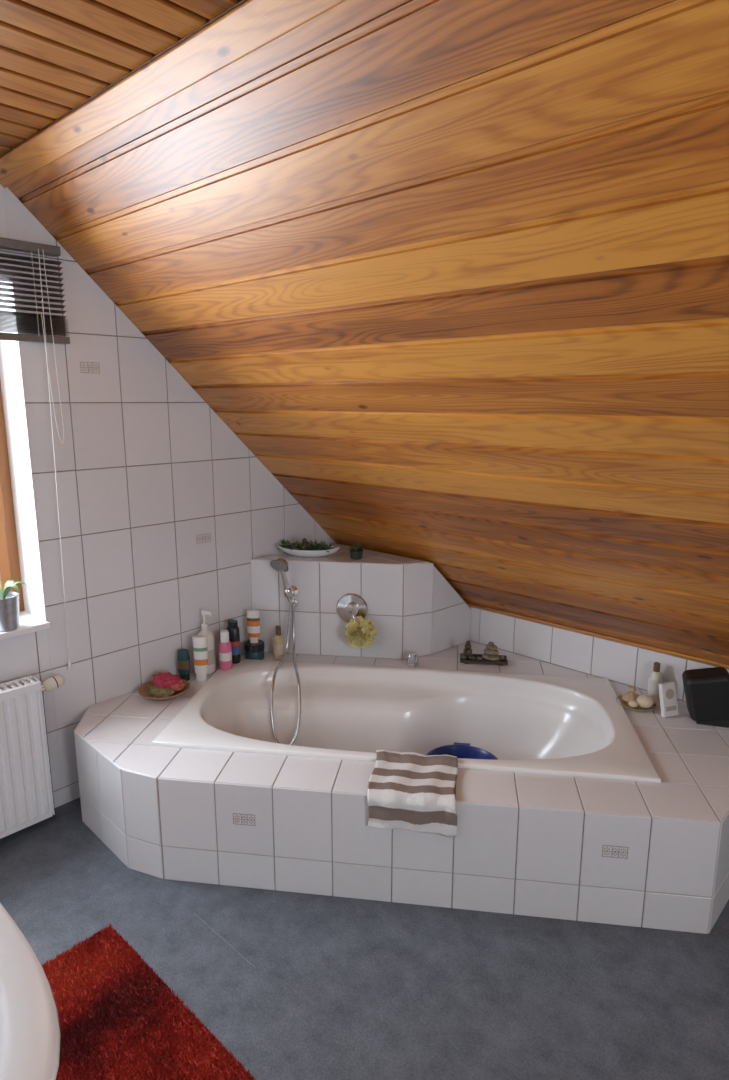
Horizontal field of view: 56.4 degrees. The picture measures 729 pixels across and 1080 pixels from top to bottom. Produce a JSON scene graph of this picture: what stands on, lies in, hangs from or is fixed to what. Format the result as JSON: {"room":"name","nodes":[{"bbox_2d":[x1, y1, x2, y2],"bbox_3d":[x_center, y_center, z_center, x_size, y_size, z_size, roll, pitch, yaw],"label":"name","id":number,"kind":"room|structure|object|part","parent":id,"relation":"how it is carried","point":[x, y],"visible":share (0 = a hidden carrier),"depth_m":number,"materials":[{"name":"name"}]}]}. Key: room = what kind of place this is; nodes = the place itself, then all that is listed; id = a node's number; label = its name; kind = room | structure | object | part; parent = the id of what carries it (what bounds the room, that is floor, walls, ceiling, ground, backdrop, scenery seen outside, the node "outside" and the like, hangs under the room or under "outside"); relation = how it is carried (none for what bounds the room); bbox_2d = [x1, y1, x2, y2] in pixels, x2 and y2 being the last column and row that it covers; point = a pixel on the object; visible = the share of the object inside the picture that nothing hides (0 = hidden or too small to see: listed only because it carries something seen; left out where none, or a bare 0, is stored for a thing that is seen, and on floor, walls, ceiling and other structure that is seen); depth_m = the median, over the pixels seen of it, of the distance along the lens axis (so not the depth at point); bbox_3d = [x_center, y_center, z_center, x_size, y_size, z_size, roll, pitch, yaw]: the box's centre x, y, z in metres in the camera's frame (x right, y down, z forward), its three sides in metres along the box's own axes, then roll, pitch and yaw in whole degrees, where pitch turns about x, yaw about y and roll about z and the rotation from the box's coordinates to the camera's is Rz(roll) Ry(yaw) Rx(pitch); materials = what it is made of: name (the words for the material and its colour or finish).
{"room":"bathroom","nodes":[
{"label":"bathroom","id":0,"kind":"room"},
{"bbox_2d":[0,0,236,154],"bbox_3d":[-0.245,-0.898,0.445,4.640,0.060,1.348,11,16,42],"label":"ceiling","id":1,"kind":"structure","parent":0,"point":[55,55],"depth_m":1.49,"materials":[{"name":"brown wood"}]},
{"bbox_2d":[0,241,298,791],"bbox_3d":[-1.129,-0.143,2.776,0.240,2.360,3.160,11,16,42],"label":"wall","id":2,"kind":"structure","parent":0,"point":[121,402],"depth_m":2.75,"materials":[{"name":"tile"}]},
{"bbox_2d":[0,382,24,611],"bbox_3d":[-1.692,-0.250,2.282,0.068,1.230,0.935,11,16,42],"label":"frame","id":3,"kind":"object","parent":2,"relation":"attached to","point":[9,555],"visible":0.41,"depth_m":2.63,"materials":[{"name":"brown wood"}]},
{"bbox_2d":[0,280,46,620],"bbox_3d":[-1.605,-0.234,2.202,0.206,1.230,0.935,11,16,42],"label":"trim","id":4,"kind":"structure","parent":2,"relation":"attached to","point":[11,377],"depth_m":2.54,"materials":[{"name":"white paint"}]},
{"bbox_2d":[0,611,50,639],"bbox_3d":[-1.594,0.378,2.322,0.230,0.024,0.940,11,16,42],"label":"sill","id":5,"kind":"structure","parent":2,"relation":"attached to","point":[29,623],"depth_m":2.55,"materials":[{"name":"white stone"}]},
{"bbox_2d":[0,576,27,631],"bbox_3d":[-1.313,0.176,2.495,0.140,0.300,0.157,-8,14,-33],"label":"potted plant","id":6,"kind":"object","parent":5,"relation":"on","point":[9,601],"visible":1,"depth_m":2.47,"materials":[{"name":"green plant"}]},
{"bbox_3d":[-1.322,0.265,2.500,0.108,0.125,0.108,11,16,42],"label":"metal pot","id":7,"kind":"part","parent":6,"relation":"part of","materials":[{"name":"metal"}]},
{"bbox_2d":[0,237,71,670],"bbox_3d":[-1.470,-0.190,2.163,0.044,1.560,1.150,11,16,42],"label":"blind","id":8,"kind":"object","parent":2,"relation":"attached to","point":[5,243],"visible":1,"depth_m":2.37,"materials":[{"name":"metal"}]},
{"bbox_3d":[-1.145,-0.860,2.365,0.002,0.290,0.002,-7,14,-31],"label":"ladder cord","id":9,"kind":"part","parent":8,"relation":"part of","materials":[{"name":"white fabric"}]},
{"bbox_3d":[-1.117,-0.679,2.421,0.007,0.666,0.046,11,16,42],"label":"pull cord","id":10,"kind":"part","parent":8,"relation":"part of","materials":[{"name":"white fabric"}]},
{"bbox_3d":[-1.134,-0.263,2.492,0.013,1.510,0.023,11,16,42],"label":"pull cord","id":11,"kind":"part","parent":8,"relation":"part of","materials":[{"name":"white fabric"}]},
{"bbox_3d":[-1.145,0.487,2.642,0.014,0.040,0.014,11,16,42],"label":"cord pull","id":12,"kind":"part","parent":8,"relation":"part of","materials":[{"name":"white plastic"}]},
{"bbox_2d":[0,184,334,807],"bbox_3d":[-1.040,-0.126,2.695,0.004,2.360,3.160,11,16,42],"label":"wall tiles","id":13,"kind":"structure","parent":2,"relation":"attached to","point":[98,436],"depth_m":2.75,"materials":[{"name":"white tile"}]},
{"bbox_2d":[0,675,64,838],"bbox_3d":[-1.513,0.863,2.276,0.127,0.592,1.049,11,16,42],"label":"radiator","id":14,"kind":"object","parent":13,"relation":"attached to","point":[26,788],"visible":1,"depth_m":2.49,"materials":[{"name":"metal"}]},
{"bbox_2d":[80,362,210,543],"bbox_3d":[-0.883,-0.331,2.821,0.001,0.770,0.540,11,16,42],"label":"decor","id":15,"kind":"object","parent":13,"relation":"attached to","point":[80,362],"visible":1,"depth_m":2.60,"materials":[{"name":"grey tile"}]},
{"bbox_2d":[0,0,345,187],"bbox_3d":[0.306,-0.920,0.865,4.200,0.058,0.060,11,16,42],"label":"trim","id":16,"kind":"structure","parent":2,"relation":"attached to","point":[253,24],"depth_m":1.54,"materials":[{"name":"brown wood"}]},
{"bbox_2d":[0,0,728,664],"bbox_3d":[0.866,-0.252,1.794,4.440,1.878,1.970,11,16,42],"label":"ceiling","id":17,"kind":"structure","parent":0,"point":[454,274],"depth_m":1.75,"materials":[{"name":"brown wood"}]},
{"bbox_2d":[0,798,728,1079],"bbox_3d":[0.440,1.337,1.588,4.550,0.060,3.360,11,16,42],"label":"floor","id":18,"kind":"structure","parent":0,"point":[297,986],"depth_m":1.94,"materials":[{"name":"grey plastic"}]},
{"bbox_2d":[0,903,60,1079],"bbox_3d":[-0.775,0.947,0.898,0.900,0.983,0.622,11,16,42],"label":"washbasin","id":19,"kind":"object","parent":18,"relation":"on","point":[30,1035],"visible":1,"depth_m":0.85,"materials":[{"name":"white ceramic"}]},
{"bbox_2d":[40,923,253,1079],"bbox_3d":[-0.585,1.323,1.454,1.203,0.021,0.703,11,16,42],"label":"bath rug","id":20,"kind":"object","parent":18,"relation":"on","point":[119,1020],"visible":0.73,"depth_m":1.76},
{"bbox_2d":[74,641,728,933],"bbox_3d":[0.183,0.887,2.648,2.122,0.394,1.846,11,16,42],"label":"bathtub","id":21,"kind":"object","parent":18,"relation":"on","point":[593,808],"visible":0.85,"depth_m":2.27,"materials":[{"name":"tile"}]},
{"bbox_2d":[138,672,189,700],"bbox_3d":[-0.845,0.610,2.868,0.212,0.086,0.212,11,16,42],"label":"soap dish","id":22,"kind":"object","parent":21,"relation":"on","point":[164,686],"visible":1,"depth_m":2.84,"materials":[{"name":"wicker"}]},
{"bbox_2d":[177,649,190,680],"bbox_3d":[-0.802,0.551,3.020,0.064,0.142,0.052,11,16,42],"label":"bottle","id":23,"kind":"object","parent":21,"relation":"on","point":[183,657],"visible":0.98,"depth_m":3.00,"materials":[{"name":"teal plastic"}]},
{"bbox_2d":[192,635,207,680],"bbox_3d":[-0.723,0.523,3.002,0.063,0.205,0.034,1,12,4],"label":"tube","id":24,"kind":"object","parent":21,"relation":"on","point":[200,654],"visible":1,"depth_m":2.99,"materials":[{"name":"white plastic"}]},
{"bbox_2d":[197,609,215,674],"bbox_3d":[-0.721,0.459,3.085,0.080,0.297,0.080,-4,12,-21],"label":"pump bottle","id":25,"kind":"object","parent":21,"relation":"on","point":[204,626],"visible":0.66,"depth_m":3.06,"materials":[{"name":"white plastic"}]},
{"bbox_2d":[219,630,231,669],"bbox_3d":[-0.635,0.500,3.102,0.058,0.179,0.058,11,16,42],"label":"bottle","id":26,"kind":"object","parent":21,"relation":"on","point":[225,649],"visible":1,"depth_m":3.08,"materials":[{"name":"pink plastic"}]},
{"bbox_2d":[226,619,240,663],"bbox_3d":[-0.614,0.474,3.180,0.071,0.200,0.057,11,16,42],"label":"shampoo bottle","id":27,"kind":"object","parent":21,"relation":"on","point":[233,629],"visible":0.76,"depth_m":3.15,"materials":[{"name":"black plastic"}]},
{"bbox_2d":[244,639,264,659],"bbox_3d":[-0.529,0.530,3.265,0.098,0.082,0.098,11,16,42],"label":"jar","id":28,"kind":"object","parent":21,"relation":"on","point":[252,651],"visible":0.94,"depth_m":3.23,"materials":[{"name":"teal plastic"}]},
{"bbox_2d":[247,609,259,642],"bbox_3d":[-0.529,0.412,3.241,0.062,0.160,0.031,2,12,8],"label":"tube","id":29,"kind":"object","parent":28,"relation":"on","point":[253,615],"visible":1,"depth_m":3.23,"materials":[{"name":"white plastic"}]},
{"bbox_2d":[273,625,283,659],"bbox_3d":[-0.412,0.490,3.265,0.060,0.163,0.048,11,16,42],"label":"lotion bottle","id":30,"kind":"object","parent":21,"relation":"on","point":[278,639],"visible":0.97,"depth_m":3.25,"materials":[{"name":"beige plastic"}]},
{"bbox_2d":[251,543,470,658],"bbox_3d":[-0.001,0.307,3.393,0.698,0.470,0.859,11,16,42],"label":"ledge","id":31,"kind":"object","parent":21,"relation":"on","point":[412,607],"visible":0.86,"depth_m":3.27,"materials":[{"name":"tile"}]},
{"bbox_2d":[270,557,300,744],"bbox_3d":[-0.356,0.477,3.073,0.135,0.756,0.493,-1,12,-5],"label":"shower","id":32,"kind":"object","parent":31,"relation":"attached to","point":[278,564],"visible":0.93,"depth_m":3.15,"materials":[{"name":"silver metal"}]},
{"bbox_2d":[276,538,340,556],"bbox_3d":[-0.273,0.036,3.316,0.325,0.090,0.160,2,12,11],"label":"bowl","id":33,"kind":"object","parent":31,"relation":"on","point":[304,549],"visible":1,"depth_m":3.30,"materials":[{"name":"white ceramic"}]},
{"bbox_2d":[336,593,367,622],"bbox_3d":[-0.066,0.336,3.203,0.152,0.152,0.087,2,12,8],"label":"mixer tap","id":34,"kind":"object","parent":31,"relation":"attached to","point":[349,606],"visible":0.9,"depth_m":3.22,"materials":[{"name":"silver metal"}]},
{"bbox_2d":[344,616,376,648],"bbox_3d":[-0.020,0.433,3.191,0.158,0.157,0.155,11,16,42],"label":"sponge","id":35,"kind":"object","parent":34,"relation":"hanging from","point":[360,633],"visible":1,"depth_m":3.15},
{"bbox_2d":[349,549,362,559],"bbox_3d":[-0.040,0.069,3.278,0.070,0.043,0.070,11,16,42],"label":"pot","id":36,"kind":"object","parent":31,"relation":"on","point":[356,554],"depth_m":3.25,"materials":[{"name":"ceramic"}]},
{"bbox_2d":[348,543,365,559],"bbox_3d":[-0.043,0.052,3.281,0.101,0.074,0.120,-3,12,-12],"label":"potted succulent","id":37,"kind":"object","parent":31,"relation":"on","point":[356,552],"visible":1,"depth_m":3.26,"materials":[{"name":"green plant"}]},
{"bbox_2d":[152,659,660,782],"bbox_3d":[0.156,0.844,2.768,1.750,0.359,0.825,2,12,8],"label":"basin","id":38,"kind":"object","parent":21,"relation":"in","point":[543,722],"depth_m":2.96,"materials":[{"name":"ceramic"}]},
{"bbox_2d":[405,652,418,666],"bbox_3d":[0.221,0.561,3.177,0.066,0.057,0.102,2,12,11],"label":"spout","id":39,"kind":"object","parent":21,"relation":"on","point":[412,660],"visible":1,"depth_m":3.17,"materials":[{"name":"silver metal"}]},
{"bbox_2d":[367,749,457,836],"bbox_3d":[0.162,0.823,2.233,0.287,0.136,0.263,2,12,8],"label":"striped towel","id":40,"kind":"object","parent":21,"relation":"on","point":[412,791],"visible":1,"depth_m":2.14,"materials":[{"name":"white fabric"}]},
{"bbox_2d":[233,813,628,858],"bbox_3d":[0.184,0.931,2.146,1.242,0.040,0.001,2,12,8],"label":"print","id":41,"kind":"object","parent":21,"relation":"attached to","point":[288,823],"depth_m":2.14,"materials":[{"name":"tile"}]},
{"bbox_2d":[426,742,497,759],"bbox_3d":[0.391,0.962,2.740,0.312,0.136,0.327,11,16,42],"label":"bowl","id":42,"kind":"object","parent":21,"relation":"in","point":[461,750],"visible":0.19,"depth_m":2.85,"materials":[{"name":"blue plastic"}]},
{"bbox_2d":[460,640,507,665],"bbox_3d":[0.566,0.526,3.225,0.220,0.106,0.090,2,12,8],"label":"tray","id":43,"kind":"object","parent":21,"relation":"on","point":[490,656],"visible":1,"depth_m":3.21,"materials":[{"name":"brown wood"}]},
{"bbox_2d":[616,686,656,710],"bbox_3d":[1.106,0.640,2.764,0.154,0.070,0.154,11,16,42],"label":"plate","id":44,"kind":"object","parent":21,"relation":"on","point":[630,700],"visible":1,"depth_m":2.73,"materials":[{"name":"brown wood"}]},
{"bbox_3d":[1.106,0.667,2.770,0.154,0.014,0.154,11,16,42],"label":"plate","id":45,"kind":"part","parent":44,"relation":"part of","materials":[{"name":"brown wood"}]},
{"bbox_2d":[647,662,662,699],"bbox_3d":[1.213,0.584,2.833,0.056,0.154,0.056,11,16,42],"label":"bottle","id":46,"kind":"object","parent":21,"relation":"on","point":[655,677],"visible":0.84,"depth_m":2.81,"materials":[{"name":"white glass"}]},
{"bbox_2d":[658,682,677,716],"bbox_3d":[1.196,0.627,2.675,0.068,0.129,0.050,-4,12,-19],"label":"gift box","id":47,"kind":"object","parent":21,"relation":"on","point":[667,691],"visible":1,"depth_m":2.67,"materials":[{"name":"white cardboard"}]},
{"bbox_2d":[666,689,675,711],"bbox_3d":[1.199,0.626,2.666,0.048,0.083,0.022,-4,12,-19],"label":"print","id":48,"kind":"object","parent":47,"relation":"attached to","point":[670,693],"depth_m":2.67},
{"bbox_2d":[682,667,728,727],"bbox_3d":[1.328,0.598,2.621,0.190,0.210,0.122,4,12,17],"label":"speaker","id":49,"kind":"object","parent":21,"relation":"on","point":[706,690],"visible":1,"depth_m":2.57},
{"bbox_2d":[690,681,728,719],"bbox_3d":[1.311,0.605,2.567,0.160,0.169,0.007,4,12,17],"label":"grille","id":50,"kind":"object","parent":49,"relation":"attached to","point":[709,700],"depth_m":2.57,"materials":[{"name":"black plastic"}]},
{"bbox_2d":[470,609,686,701],"bbox_3d":[1.525,0.782,2.729,4.440,0.568,0.120,11,16,42],"label":"wall","id":51,"kind":"structure","parent":0,"point":[480,609],"depth_m":3.12,"materials":[{"name":"tile"}]},
{"bbox_2d":[466,602,728,669],"bbox_3d":[1.562,0.524,2.537,4.200,0.025,0.025,11,16,42],"label":"trim","id":52,"kind":"structure","parent":51,"relation":"attached to","point":[679,655],"depth_m":2.98,"materials":[{"name":"brown wood"}]},
{"bbox_2d":[470,607,728,701],"bbox_3d":[1.571,0.807,2.605,4.200,0.568,0.004,11,16,42],"label":"wall tiles","id":53,"kind":"structure","parent":51,"relation":"attached to","point":[614,661],"depth_m":3.11,"materials":[{"name":"white tile"}]}
]}

